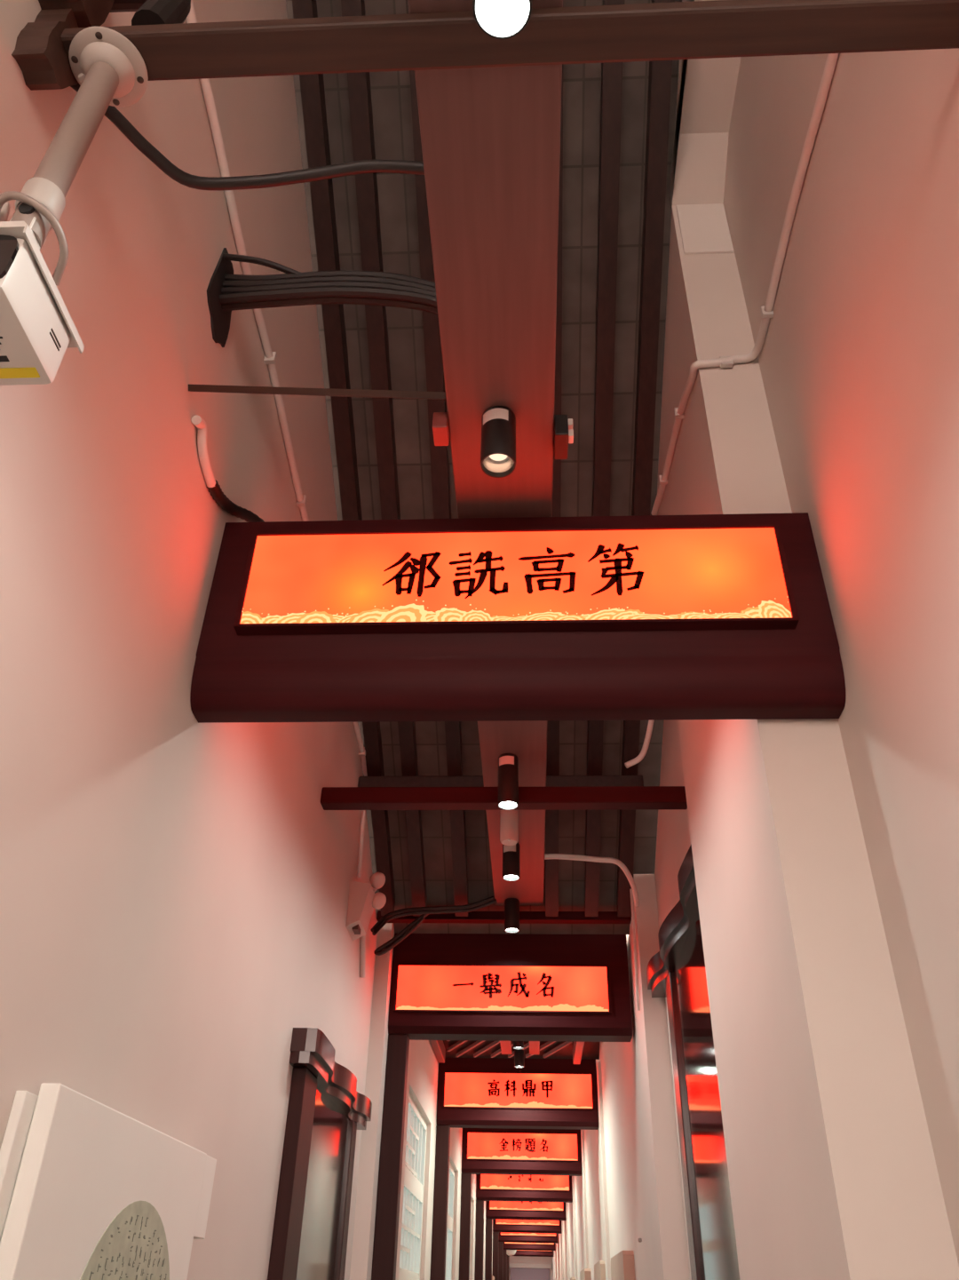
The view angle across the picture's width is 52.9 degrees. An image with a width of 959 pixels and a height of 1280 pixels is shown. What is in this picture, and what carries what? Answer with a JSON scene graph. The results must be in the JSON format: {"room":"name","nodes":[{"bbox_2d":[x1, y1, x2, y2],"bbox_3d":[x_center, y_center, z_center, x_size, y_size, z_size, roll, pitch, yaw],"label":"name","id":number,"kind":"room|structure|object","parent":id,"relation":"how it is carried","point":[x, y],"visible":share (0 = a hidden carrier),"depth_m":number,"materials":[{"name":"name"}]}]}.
{"room":"covered alley corridor","nodes":[
{"label":"covered alley corridor","id":0,"kind":"room"},
{"bbox_2d":[0,0,377,1279],"bbox_3d":[-0.805,-0.617,1.452,0.200,5.638,8.000,-1,-35,3],"label":"wall","id":1,"kind":"structure","parent":0,"point":[175,887],"depth_m":2.04,"materials":[{"name":"white paint"}]},
{"bbox_2d":[38,0,114,27],"bbox_3d":[-0.667,-1.098,1.617,0.070,0.227,0.084,-1,-35,3],"label":"stub","id":2,"kind":"object","parent":1,"relation":"attached to","point":[87,13],"visible":0.56,"depth_m":1.56,"materials":[{"name":"brown wood"}]},
{"bbox_2d":[0,1082,216,1279],"bbox_3d":[-0.653,1.259,1.591,0.052,0.822,0.925,-1,-35,3],"label":"art panel","id":3,"kind":"object","parent":1,"relation":"attached to","point":[90,1190],"visible":1,"depth_m":1.57,"materials":[{"name":"white paper"}]},
{"bbox_2d":[110,0,190,25],"bbox_3d":[-0.609,-1.098,1.684,0.211,0.278,0.081,-7,-36,12],"label":"spotlight","id":4,"kind":"object","parent":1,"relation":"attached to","point":[147,11],"visible":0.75,"depth_m":1.60,"materials":[{"name":"black plastic"}]},
{"bbox_2d":[191,415,215,487],"bbox_3d":[-0.649,-0.448,2.275,0.024,0.088,0.167,-1,-35,3],"label":"conduit","id":5,"kind":"object","parent":1,"relation":"attached to","point":[197,421],"visible":1,"depth_m":2.25,"materials":[{"name":"white plastic"}]},
{"bbox_2d":[206,479,263,522],"bbox_3d":[-0.621,-0.336,2.501,0.046,0.163,0.355,-5,-35,9],"label":"conduit","id":6,"kind":"object","parent":1,"relation":"attached to","point":[218,495],"visible":0.8,"depth_m":2.43,"materials":[{"name":"black plastic"}]},
{"bbox_2d":[70,83,424,190],"bbox_3d":[-0.410,-0.868,1.734,0.636,0.094,0.139,10,-36,-12],"label":"cable","id":7,"kind":"object","parent":1,"relation":"attached to","point":[113,114],"visible":0.82,"depth_m":1.76,"materials":[{"name":"black rubber"}]},
{"bbox_2d":[186,0,367,776],"bbox_3d":[-0.604,-0.565,3.204,0.036,0.522,3.456,-1,-35,3],"label":"conduit","id":8,"kind":"object","parent":1,"relation":"attached to","point":[270,357],"visible":0.73,"depth_m":2.75,"materials":[{"name":"white"}]},
{"bbox_2d":[188,384,446,399],"bbox_3d":[-0.369,-0.562,2.181,0.596,0.069,0.022,-1,-35,3],"label":"batten","id":9,"kind":"object","parent":1,"relation":"attached to","point":[206,388],"visible":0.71,"depth_m":2.17,"materials":[{"name":"brown wood"}]},
{"bbox_2d":[267,1027,372,1279],"bbox_3d":[-0.548,2.564,3.037,0.088,2.235,1.385,-1,-35,3],"label":"door surround","id":10,"kind":"object","parent":1,"relation":"attached to","point":[326,1110],"visible":1,"depth_m":3.27,"materials":[{"name":"red wood"}]},
{"bbox_2d":[206,247,437,347],"bbox_3d":[-0.344,-0.873,2.434,0.627,0.284,0.156,-1,-35,3],"label":"cable bundle","id":11,"kind":"object","parent":1,"relation":"attached to","point":[227,292],"visible":0.81,"depth_m":2.40,"materials":[{"name":"black rubber"}]},
{"bbox_2d":[357,810,365,878],"bbox_3d":[-0.530,0.864,4.382,0.019,0.444,0.060,-1,-35,3],"label":"conduit","id":12,"kind":"object","parent":1,"relation":"attached to","point":[363,812],"visible":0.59,"depth_m":4.33,"materials":[{"name":"white plastic"}]},
{"bbox_2d":[360,934,365,977],"bbox_3d":[-0.525,1.343,4.383,0.023,0.348,0.152,-1,-35,3],"label":"conduit","id":13,"kind":"object","parent":1,"relation":"attached to","point":[362,938],"visible":0.48,"depth_m":4.34,"materials":[{"name":"white plastic"}]},
{"bbox_2d":[345,872,386,940],"bbox_3d":[-0.483,1.132,4.174,0.136,0.286,0.190,-1,-35,3],"label":"emergency light","id":14,"kind":"object","parent":1,"relation":"attached to","point":[362,900],"visible":1,"depth_m":4.11,"materials":[{"name":"grey plastic"}]},
{"bbox_2d":[352,923,360,934],"bbox_3d":[-0.522,1.226,4.086,0.025,0.023,0.070,-1,-35,3],"label":"vent","id":15,"kind":"object","parent":14,"relation":"attached to","point":[356,927],"depth_m":4.07,"materials":[{"name":"brown"}]},
{"bbox_2d":[11,0,958,90],"bbox_3d":[0.030,-0.935,1.496,1.470,0.159,0.093,-1,-35,3],"label":"cross beam","id":16,"kind":"structure","parent":1,"relation":"attached to","point":[719,28],"depth_m":1.49,"materials":[{"name":"brown wood"}]},
{"bbox_2d":[0,26,148,385],"bbox_3d":[-0.618,-0.641,1.407,0.165,0.606,0.215,-1,-35,3],"label":"camera","id":17,"kind":"object","parent":16,"relation":"attached to","point":[37,328],"visible":1,"depth_m":1.30,"materials":[{"name":"white metal"}]},
{"bbox_2d":[0,336,9,361],"bbox_3d":[-0.645,-0.379,1.256,0.064,0.002,0.039,-1,-35,3],"label":"print","id":18,"kind":"object","parent":17,"relation":"attached to","point":[4,341],"depth_m":1.26,"materials":[{"name":"black"}]},
{"bbox_2d":[49,328,61,350],"bbox_3d":[-0.577,-0.408,1.309,0.002,0.010,0.030,-1,-35,3],"label":"print","id":19,"kind":"object","parent":17,"relation":"attached to","point":[55,337],"depth_m":1.31,"materials":[{"name":"brown paint"}]},
{"bbox_2d":[357,775,643,787],"bbox_3d":[0.093,0.662,4.340,1.280,0.080,0.080,-1,-35,3],"label":"purlin","id":20,"kind":"object","parent":1,"relation":"attached to","point":[427,781],"visible":0.44,"depth_m":4.32,"materials":[{"name":"brown wood"}]},
{"bbox_2d":[320,786,687,810],"bbox_3d":[0.088,0.585,3.559,1.348,0.065,0.070,-1,-35,3],"label":"cross beam","id":21,"kind":"structure","parent":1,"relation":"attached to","point":[572,798],"depth_m":3.53,"materials":[{"name":"red paint"}]},
{"bbox_2d":[376,910,631,923],"bbox_3d":[0.119,1.382,4.801,1.260,0.045,0.060,-1,-35,3],"label":"rail","id":22,"kind":"object","parent":1,"relation":"attached to","point":[473,917],"visible":0.8,"depth_m":4.78,"materials":[{"name":"red paint"}]},
{"bbox_2d":[190,512,845,723],"bbox_3d":[0.080,-0.070,2.308,1.468,0.532,0.144,-1,-35,3],"label":"sign","id":23,"kind":"object","parent":1,"relation":"attached to","point":[689,616],"visible":1,"depth_m":2.22,"materials":[{"name":"red paint"}]},
{"bbox_2d":[349,921,492,1279],"bbox_3d":[0.055,9.612,15.140,0.200,4.500,26.200,-1,-35,3],"label":"wall","id":24,"kind":"structure","parent":0,"point":[423,1066],"depth_m":4.87,"materials":[{"name":"white paint"}]},
{"bbox_2d":[398,1093,427,1279],"bbox_3d":[-0.442,3.579,5.646,0.060,1.550,1.400,-1,-35,3],"label":"window","id":25,"kind":"structure","parent":24,"relation":"in","point":[415,1164],"depth_m":5.95,"materials":[{"name":"white"}]},
{"bbox_2d":[445,1161,454,1279],"bbox_3d":[-0.301,5.287,8.108,0.060,1.560,1.100,-1,-35,3],"label":"window","id":26,"kind":"structure","parent":24,"relation":"in","point":[451,1179],"depth_m":8.61,"materials":[{"name":"white"}]},
{"bbox_2d":[469,1202,471,1264],"bbox_3d":[-0.168,6.914,10.444,0.060,1.560,1.200,-1,-35,3],"label":"window","id":27,"kind":"structure","parent":24,"relation":"in","point":[471,1203],"depth_m":11.09,"materials":[{"name":"white"}]},
{"bbox_2d":[506,1249,516,1256],"bbox_3d":[0.758,14.821,23.433,0.286,0.271,0.128,-1,-35,3],"label":"wall lamp","id":28,"kind":"object","parent":24,"relation":"attached to","point":[510,1252],"visible":0.36,"depth_m":23.40,"materials":[{"name":"grey plastic"}]},
{"bbox_2d":[286,0,682,934],"bbox_3d":[0.139,-0.917,3.772,1.840,2.658,4.650,-1,-35,3],"label":"ceiling","id":29,"kind":"structure","parent":0,"point":[391,95],"depth_m":3.71,"materials":[{"name":"tile"}]},
{"bbox_2d":[292,0,395,915],"bbox_3d":[-0.535,-0.950,3.717,0.064,2.585,4.420,-1,-35,3],"label":"rafter","id":30,"kind":"object","parent":29,"relation":"attached to","point":[312,86],"visible":0.56,"depth_m":3.61,"materials":[{"name":"brown wood"}]},
{"bbox_2d":[341,0,427,915],"bbox_3d":[-0.375,-0.951,3.709,0.064,2.585,4.420,-1,-35,3],"label":"rafter","id":31,"kind":"object","parent":29,"relation":"attached to","point":[359,83],"visible":0.67,"depth_m":3.61,"materials":[{"name":"brown wood"}]},
{"bbox_2d":[405,0,469,916],"bbox_3d":[-0.166,-0.953,3.699,0.064,2.585,4.420,-1,-35,3],"label":"rafter","id":32,"kind":"object","parent":29,"relation":"attached to","point":[435,382],"visible":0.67,"depth_m":3.75,"materials":[{"name":"brown wood"}]},
{"bbox_2d":[407,0,563,905],"bbox_3d":[0.095,0.052,3.002,0.240,0.035,4.390,-1,-35,3],"label":"ceiling beam","id":33,"kind":"structure","parent":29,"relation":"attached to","point":[490,137],"depth_m":1.89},
{"bbox_2d":[370,895,497,955],"bbox_3d":[-0.217,1.354,4.625,0.599,0.295,0.122,-1,-35,3],"label":"wire","id":34,"kind":"object","parent":33,"relation":"hanging from","point":[424,911],"visible":1,"depth_m":4.67,"materials":[{"name":"black rubber"}]},
{"bbox_2d":[432,412,449,445],"bbox_3d":[-0.088,-0.483,2.208,0.034,0.050,0.060,-1,-35,3],"label":"junction box","id":35,"kind":"object","parent":33,"relation":"attached to","point":[441,428],"visible":0.92,"depth_m":2.19,"materials":[{"name":"red"}]},
{"bbox_2d":[480,405,516,477],"bbox_3d":[0.042,-0.440,2.134,0.078,0.150,0.078,-1,-35,3],"label":"ceiling spotlight","id":36,"kind":"object","parent":33,"relation":"attached to","point":[498,423],"visible":1,"depth_m":2.12,"materials":[{"name":"black plastic"}]},
{"bbox_2d":[472,0,532,39],"bbox_3d":[0.033,-0.948,1.386,0.084,0.170,0.084,-1,-35,3],"label":"ceiling spotlight","id":37,"kind":"object","parent":33,"relation":"attached to","point":[496,19],"visible":1,"depth_m":1.36,"materials":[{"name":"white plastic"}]},
{"bbox_2d":[497,753,518,810],"bbox_3d":[0.103,0.507,3.459,0.074,0.190,0.074,-1,-35,3],"label":"ceiling spotlight","id":38,"kind":"object","parent":33,"relation":"attached to","point":[508,763],"visible":1,"depth_m":3.43,"materials":[{"name":"black plastic"}]},
{"bbox_2d":[500,810,518,845],"bbox_3d":[0.118,0.736,3.821,0.072,0.154,0.077,-1,-35,3],"label":"ceiling spotlight","id":39,"kind":"object","parent":33,"relation":"attached to","point":[509,819],"visible":0.87,"depth_m":3.79,"materials":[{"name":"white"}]},
{"bbox_2d":[502,842,519,881],"bbox_3d":[0.136,0.947,4.127,0.074,0.150,0.074,-1,-35,3],"label":"ceiling spotlight","id":40,"kind":"object","parent":33,"relation":"attached to","point":[511,854],"visible":0.91,"depth_m":4.10,"materials":[{"name":"black plastic"}]},
{"bbox_2d":[504,898,519,932],"bbox_3d":[0.158,1.341,4.693,0.074,0.150,0.074,-1,-35,3],"label":"ceiling spotlight","id":41,"kind":"object","parent":33,"relation":"attached to","point":[512,905],"visible":1,"depth_m":4.67,"materials":[{"name":"black plastic"}]},
{"bbox_2d":[553,414,573,459],"bbox_3d":[0.194,-0.467,2.217,0.043,0.065,0.080,-1,-35,3],"label":"junction box","id":42,"kind":"object","parent":33,"relation":"attached to","point":[563,425],"visible":1,"depth_m":2.19,"materials":[{"name":"black plastic"}]},
{"bbox_2d":[544,853,639,906],"bbox_3d":[0.577,1.070,4.376,0.603,0.104,0.206,26,-41,-31],"label":"conduit","id":43,"kind":"object","parent":33,"relation":"attached to","point":[563,856],"visible":1,"depth_m":4.31,"materials":[{"name":"white plastic"}]},
{"bbox_2d":[545,0,564,916],"bbox_3d":[0.279,-0.958,3.677,0.064,2.585,4.420,-1,-35,3],"label":"rafter","id":44,"kind":"object","parent":29,"relation":"attached to","point":[552,764],"visible":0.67,"depth_m":4.28,"materials":[{"name":"brown wood"}]},
{"bbox_2d":[584,0,625,916],"bbox_3d":[0.474,-0.960,3.667,0.064,2.585,4.420,-1,-35,3],"label":"rafter","id":45,"kind":"object","parent":29,"relation":"attached to","point":[611,72],"visible":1,"depth_m":3.54,"materials":[{"name":"brown wood"}]},
{"bbox_2d":[616,0,675,916],"bbox_3d":[0.633,-0.962,3.659,0.064,2.585,4.420,-1,-35,3],"label":"rafter","id":46,"kind":"object","parent":29,"relation":"attached to","point":[660,71],"visible":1,"depth_m":3.53,"materials":[{"name":"brown wood"}]},
{"bbox_2d":[443,1040,599,1059],"bbox_3d":[0.331,1.786,6.466,1.780,1.360,2.770,-1,-35,3],"label":"ceiling","id":47,"kind":"structure","parent":0,"point":[591,1051],"depth_m":7.17,"materials":[{"name":"brown wood"}]},
{"bbox_2d":[429,1040,445,1063],"bbox_3d":[-0.336,2.396,6.158,0.055,0.100,2.400,-1,-35,3],"label":"roof beam","id":48,"kind":"structure","parent":47,"relation":"attached to","point":[439,1048],"depth_m":6.85,"materials":[{"name":"red wood"}]},
{"bbox_2d":[447,1040,468,1051],"bbox_3d":[0.209,2.686,6.938,1.176,0.377,0.022,-26,-43,34],"label":"batten","id":49,"kind":"object","parent":47,"relation":"attached to","point":[459,1043],"visible":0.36,"depth_m":7.13,"materials":[{"name":"red wood"}]},
{"bbox_2d":[455,1040,485,1057],"bbox_3d":[0.242,2.764,6.982,1.098,0.354,0.022,-26,-43,34],"label":"batten","id":50,"kind":"object","parent":47,"relation":"attached to","point":[477,1043],"visible":0.36,"depth_m":7.14,"materials":[{"name":"red wood"}]},
{"bbox_2d":[473,1041,500,1057],"bbox_3d":[0.309,2.815,7.008,0.930,0.303,0.022,-26,-43,34],"label":"batten","id":51,"kind":"object","parent":47,"relation":"attached to","point":[495,1043],"visible":0.36,"depth_m":7.13,"materials":[{"name":"red wood"}]},
{"bbox_2d":[491,1041,512,1057],"bbox_3d":[0.376,2.865,7.034,0.762,0.252,0.022,-26,-43,34],"label":"batten","id":52,"kind":"object","parent":47,"relation":"attached to","point":[499,1051],"visible":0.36,"depth_m":7.15,"materials":[{"name":"red wood"}]},
{"bbox_2d":[500,1041,512,1054],"bbox_3d":[0.145,2.340,6.073,0.075,0.025,2.360,-1,-35,3],"label":"plank","id":53,"kind":"object","parent":47,"relation":"attached to","point":[505,1045],"visible":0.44,"depth_m":6.86,"materials":[{"name":"red wood"}]},
{"bbox_2d":[512,1041,524,1049],"bbox_3d":[0.259,2.675,6.442,0.074,0.100,0.074,-1,-35,3],"label":"ceiling spotlight","id":54,"kind":"object","parent":53,"relation":"attached to","point":[516,1045],"visible":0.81,"depth_m":6.40,"materials":[{"name":"black plastic"}]},
{"bbox_2d":[514,1049,524,1067],"bbox_3d":[0.285,2.994,6.890,0.074,0.110,0.074,-1,-35,3],"label":"ceiling spotlight","id":55,"kind":"object","parent":53,"relation":"attached to","point":[519,1053],"visible":1,"depth_m":6.87,"materials":[{"name":"black plastic"}]},
{"bbox_2d":[508,1041,529,1057],"bbox_3d":[0.443,2.916,7.059,0.594,0.202,0.022,-26,-43,34],"label":"batten","id":56,"kind":"object","parent":47,"relation":"attached to","point":[527,1045],"visible":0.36,"depth_m":7.11,"materials":[{"name":"red wood"}]},
{"bbox_2d":[529,1041,540,1054],"bbox_3d":[0.344,2.337,6.063,0.075,0.025,2.360,-1,-35,3],"label":"plank","id":57,"kind":"object","parent":47,"relation":"attached to","point":[534,1045],"visible":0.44,"depth_m":6.84,"materials":[{"name":"red wood"}]},
{"bbox_2d":[525,1041,556,1057],"bbox_3d":[0.510,2.966,7.085,0.426,0.151,0.022,-26,-43,34],"label":"batten","id":58,"kind":"object","parent":47,"relation":"attached to","point":[549,1043],"visible":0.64,"depth_m":7.09,"materials":[{"name":"red wood"}]},
{"bbox_2d":[543,1041,572,1058],"bbox_3d":[0.577,3.017,7.111,0.258,0.100,0.022,-26,-43,34],"label":"batten","id":59,"kind":"object","parent":47,"relation":"attached to","point":[567,1043],"visible":0.79,"depth_m":7.10,"materials":[{"name":"red wood"}]},
{"bbox_2d":[572,1041,584,1064],"bbox_3d":[0.658,2.386,6.108,0.055,0.100,2.400,-1,-35,3],"label":"roof beam","id":60,"kind":"structure","parent":47,"relation":"attached to","point":[578,1046],"depth_m":6.77,"materials":[{"name":"red wood"}]},
{"bbox_2d":[509,1256,553,1279],"bbox_3d":[1.433,17.587,25.549,1.850,3.340,0.100,-1,-35,3],"label":"wall","id":61,"kind":"structure","parent":0,"point":[512,1259],"depth_m":26.05,"materials":[{"name":"white paint"}]},
{"bbox_2d":[510,1267,549,1279],"bbox_3d":[1.333,17.911,25.238,1.055,2.450,0.050,-1,-35,3],"label":"door","id":62,"kind":"structure","parent":61,"relation":"in","point":[516,1273],"depth_m":25.84,"materials":[{"name":"grey"}]},
{"bbox_2d":[509,1263,551,1268],"bbox_3d":[1.358,16.858,25.958,1.175,0.100,0.070,-1,-35,3],"label":"trim","id":63,"kind":"structure","parent":61,"relation":"attached to","point":[512,1265],"depth_m":25.93,"materials":[{"name":"beige paint"}]},
{"bbox_2d":[552,874,690,1279],"bbox_3d":[1.546,9.511,14.942,0.400,4.500,26.500,-1,-35,3],"label":"wall","id":64,"kind":"structure","parent":0,"point":[644,1188],"depth_m":4.54,"materials":[{"name":"white paint"}]},
{"bbox_2d":[561,1220,564,1279],"bbox_3d":[1.400,11.099,15.918,0.022,3.000,0.500,-1,-35,3],"label":"trim","id":65,"kind":"structure","parent":64,"relation":"attached to","point":[562,1239],"depth_m":16.24,"materials":[{"name":"white paint"}]},
{"bbox_2d":[565,1202,570,1279],"bbox_3d":[1.264,9.443,13.541,0.022,3.000,0.500,-1,-35,3],"label":"trim","id":66,"kind":"structure","parent":64,"relation":"attached to","point":[567,1209],"depth_m":13.89,"materials":[{"name":"white paint"}]},
{"bbox_2d":[572,1176,577,1279],"bbox_3d":[1.128,7.788,11.164,0.022,3.000,0.500,-1,-35,3],"label":"trim","id":67,"kind":"structure","parent":64,"relation":"attached to","point":[573,1177],"depth_m":11.49,"materials":[{"name":"white paint"}]},
{"bbox_2d":[580,1129,588,1268],"bbox_3d":[0.992,6.132,8.787,0.022,3.000,0.500,-1,-35,3],"label":"trim","id":68,"kind":"structure","parent":64,"relation":"attached to","point":[583,1177],"depth_m":9.15,"materials":[{"name":"white paint"}]},
{"bbox_2d":[580,1268,591,1279],"bbox_3d":[0.971,6.198,8.681,0.055,0.870,1.000,-1,-35,3],"label":"board","id":69,"kind":"object","parent":64,"relation":"attached to","point":[585,1274],"visible":1,"depth_m":8.51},
{"bbox_2d":[594,1260,605,1279],"bbox_3d":[0.852,4.769,6.603,0.055,0.840,0.850,-1,-35,3],"label":"board","id":70,"kind":"object","parent":64,"relation":"attached to","point":[600,1268],"visible":0.82,"depth_m":6.53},
{"bbox_2d":[596,1061,611,1279],"bbox_3d":[0.854,4.448,6.369,0.022,3.000,0.500,-1,-35,3],"label":"trim","id":71,"kind":"structure","parent":64,"relation":"attached to","point":[600,1138],"depth_m":6.71,"materials":[{"name":"white paint"}]},
{"bbox_2d":[611,1250,636,1279],"bbox_3d":[0.761,3.668,4.996,0.055,0.810,0.950,-1,-35,3],"label":"board","id":72,"kind":"object","parent":64,"relation":"attached to","point":[623,1266],"visible":1,"depth_m":4.84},
{"bbox_2d":[629,889,640,1010],"bbox_3d":[0.730,1.450,4.530,0.015,0.543,0.106,-1,-35,3],"label":"conduit","id":73,"kind":"object","parent":64,"relation":"attached to","point":[631,890],"visible":0.93,"depth_m":4.49,"materials":[{"name":"white plastic"}]},
{"bbox_2d":[654,719,691,1279],"bbox_3d":[0.935,1.660,3.335,0.300,4.117,1.550,-1,-35,3],"label":"wall","id":74,"kind":"structure","parent":0,"point":[673,838],"depth_m":4.10,"materials":[{"name":"white paint"}]},
{"bbox_2d":[624,719,654,768],"bbox_3d":[0.748,0.186,3.942,0.136,0.517,0.549,11,-36,-13],"label":"conduit","id":75,"kind":"object","parent":74,"relation":"attached to","point":[646,744],"visible":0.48,"depth_m":4.03,"materials":[{"name":"white plastic"}]},
{"bbox_2d":[646,843,740,1279],"bbox_3d":[0.728,2.209,2.946,0.086,2.765,1.500,-1,-35,3],"label":"door surround","id":76,"kind":"object","parent":74,"relation":"attached to","point":[677,973],"visible":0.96,"depth_m":3.38,"materials":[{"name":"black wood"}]},
{"bbox_2d":[670,0,740,205],"bbox_3d":[0.704,-2.749,2.442,0.180,0.946,2.930,-1,-35,3],"label":"wall","id":77,"kind":"structure","parent":0,"point":[706,87],"depth_m":3.26,"materials":[{"name":"white paint"}]},
{"bbox_2d":[723,47,958,1264],"bbox_3d":[0.820,-1.162,0.610,0.200,5.638,6.150,-1,-35,3],"label":"wall","id":78,"kind":"structure","parent":0,"point":[858,358],"depth_m":1.88,"materials":[{"name":"white paint"}]},
{"bbox_2d":[651,53,839,515],"bbox_3d":[0.727,-1.011,2.787,0.215,0.372,2.284,-1,-35,3],"label":"conduit","id":79,"kind":"object","parent":78,"relation":"attached to","point":[767,311],"visible":0.98,"depth_m":2.64,"materials":[{"name":"white"}]},
{"bbox_2d":[657,203,958,1279],"bbox_3d":[0.740,0.692,2.452,0.180,4.692,1.020,-1,-35,3],"label":"pilaster","id":80,"kind":"object","parent":78,"relation":"attached to","point":[833,1174],"visible":0.78,"depth_m":2.08,"materials":[{"name":"white paint"}]},
{"bbox_2d":[676,203,733,254],"bbox_3d":[0.766,-1.403,3.283,0.161,0.280,0.008,-1,-35,3],"label":"plaster patch","id":81,"kind":"object","parent":80,"relation":"attached to","point":[704,229],"visible":1,"depth_m":3.27,"materials":[{"name":"white paint"}]},
{"bbox_3d":[0.632,9.351,10.714,2.400,0.100,34.700,-1,-35,3],"label":"floor","id":82,"kind":"structure","parent":0,"visible":0},
{"bbox_2d":[371,1033,409,1279],"bbox_3d":[-0.422,3.015,4.000,0.095,2.598,0.100,-1,-35,3],"label":"wooden post","id":83,"kind":"object","parent":82,"relation":"on","point":[389,1184],"visible":1,"depth_m":4.39,"materials":[{"name":"brown wood"}]},
{"bbox_2d":[388,933,632,1041],"bbox_3d":[0.130,1.738,4.855,1.230,0.497,0.180,-1,-35,3],"label":"sign","id":84,"kind":"object","parent":83,"relation":"on","point":[488,987],"visible":0.99,"depth_m":4.77,"materials":[{"name":"red paint"}]},
{"bbox_2d":[429,1125,450,1279],"bbox_3d":[-0.290,4.625,6.311,0.095,2.598,0.100,-1,-35,3],"label":"wooden post","id":85,"kind":"object","parent":82,"relation":"on","point":[441,1192],"visible":1,"depth_m":6.73,"materials":[{"name":"brown wood"}]},
{"bbox_2d":[437,1057,598,1129],"bbox_3d":[0.281,3.365,7.154,1.174,0.450,0.180,-1,-35,3],"label":"sign","id":86,"kind":"object","parent":85,"relation":"on","point":[473,1093],"visible":0.99,"depth_m":7.08,"materials":[{"name":"red paint"}]},
{"bbox_2d":[459,1172,471,1279],"bbox_3d":[-0.152,6.303,8.721,0.095,2.598,0.100,-1,-35,3],"label":"wooden post","id":87,"kind":"object","parent":82,"relation":"on","point":[466,1177],"visible":1,"depth_m":9.17,"materials":[{"name":"brown wood"}]},
{"bbox_2d":[461,1128,582,1176],"bbox_3d":[0.419,5.044,9.563,1.174,0.450,0.180,-1,-35,3],"label":"sign","id":88,"kind":"object","parent":87,"relation":"on","point":[484,1150],"visible":0.99,"depth_m":9.47,"materials":[{"name":"red paint"}]},
{"bbox_2d":[474,1200,484,1279],"bbox_3d":[-0.019,7.925,11.049,0.095,2.598,0.100,-1,-35,3],"label":"wooden post","id":89,"kind":"object","parent":82,"relation":"on","point":[480,1204],"visible":1,"depth_m":11.51,"materials":[{"name":"brown wood"}]},
{"bbox_2d":[476,1174,572,1202],"bbox_3d":[0.552,6.665,11.891,1.174,0.450,0.180,-1,-35,3],"label":"sign","id":90,"kind":"object","parent":89,"relation":"on","point":[510,1188],"visible":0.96,"depth_m":11.77,"materials":[{"name":"red paint"}]},
{"bbox_2d":[484,1218,492,1279],"bbox_3d":[0.117,9.580,13.426,0.095,2.598,0.100,-1,-35,3],"label":"wooden post","id":91,"kind":"object","parent":82,"relation":"on","point":[488,1221],"visible":1,"depth_m":13.90,"materials":[{"name":"brown wood"}]},
{"bbox_2d":[485,1200,566,1220],"bbox_3d":[0.688,8.321,14.268,1.174,0.450,0.180,-1,-35,3],"label":"sign","id":92,"kind":"object","parent":91,"relation":"on","point":[495,1210],"visible":0.65,"depth_m":14.13,"materials":[{"name":"red paint"}]},
{"bbox_2d":[492,1232,498,1279],"bbox_3d":[0.252,11.236,15.803,0.095,2.598,0.100,-1,-35,3],"label":"wooden post","id":93,"kind":"object","parent":82,"relation":"on","point":[495,1234],"visible":1,"depth_m":16.31,"materials":[{"name":"brown wood"}]},
{"bbox_2d":[492,1219,562,1233],"bbox_3d":[0.824,9.976,16.645,1.174,0.450,0.180,-1,-35,3],"label":"sign","id":94,"kind":"object","parent":93,"relation":"on","point":[501,1226],"visible":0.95,"depth_m":16.50,"materials":[{"name":"red paint"}]},
{"bbox_2d":[498,1241,503,1279],"bbox_3d":[0.388,12.892,18.180,0.095,2.598,0.100,-1,-35,3],"label":"wooden post","id":95,"kind":"object","parent":82,"relation":"on","point":[500,1244],"visible":0.98,"depth_m":18.71,"materials":[{"name":"brown wood"}]},
{"bbox_2d":[498,1232,558,1243],"bbox_3d":[0.959,11.632,19.023,1.174,0.450,0.180,-1,-35,3],"label":"sign","id":96,"kind":"object","parent":95,"relation":"on","point":[504,1237],"visible":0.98,"depth_m":18.87,"materials":[{"name":"red paint"}]},
{"bbox_2d":[502,1249,506,1279],"bbox_3d":[0.524,14.547,20.557,0.095,2.598,0.100,-1,-35,3],"label":"wooden post","id":97,"kind":"object","parent":82,"relation":"on","point":[504,1251],"visible":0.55,"depth_m":21.10,"materials":[{"name":"brown wood"}]},
{"bbox_2d":[502,1242,556,1250],"bbox_3d":[1.095,13.288,21.399,1.174,0.450,0.180,-1,-35,3],"label":"sign","id":98,"kind":"object","parent":97,"relation":"on","point":[521,1246],"visible":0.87,"depth_m":21.25,"materials":[{"name":"red paint"}]},
{"bbox_2d":[506,1256,509,1279],"bbox_3d":[0.660,16.203,22.934,0.095,2.598,0.100,-1,-35,3],"label":"wooden post","id":99,"kind":"object","parent":82,"relation":"on","point":[507,1257],"visible":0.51,"depth_m":23.49,"materials":[{"name":"brown wood"}]},
{"bbox_2d":[506,1249,553,1256],"bbox_3d":[1.231,14.943,23.777,1.174,0.450,0.180,-1,-35,3],"label":"sign","id":100,"kind":"object","parent":99,"relation":"on","point":[528,1253],"visible":0.26,"depth_m":23.61,"materials":[{"name":"red paint"}]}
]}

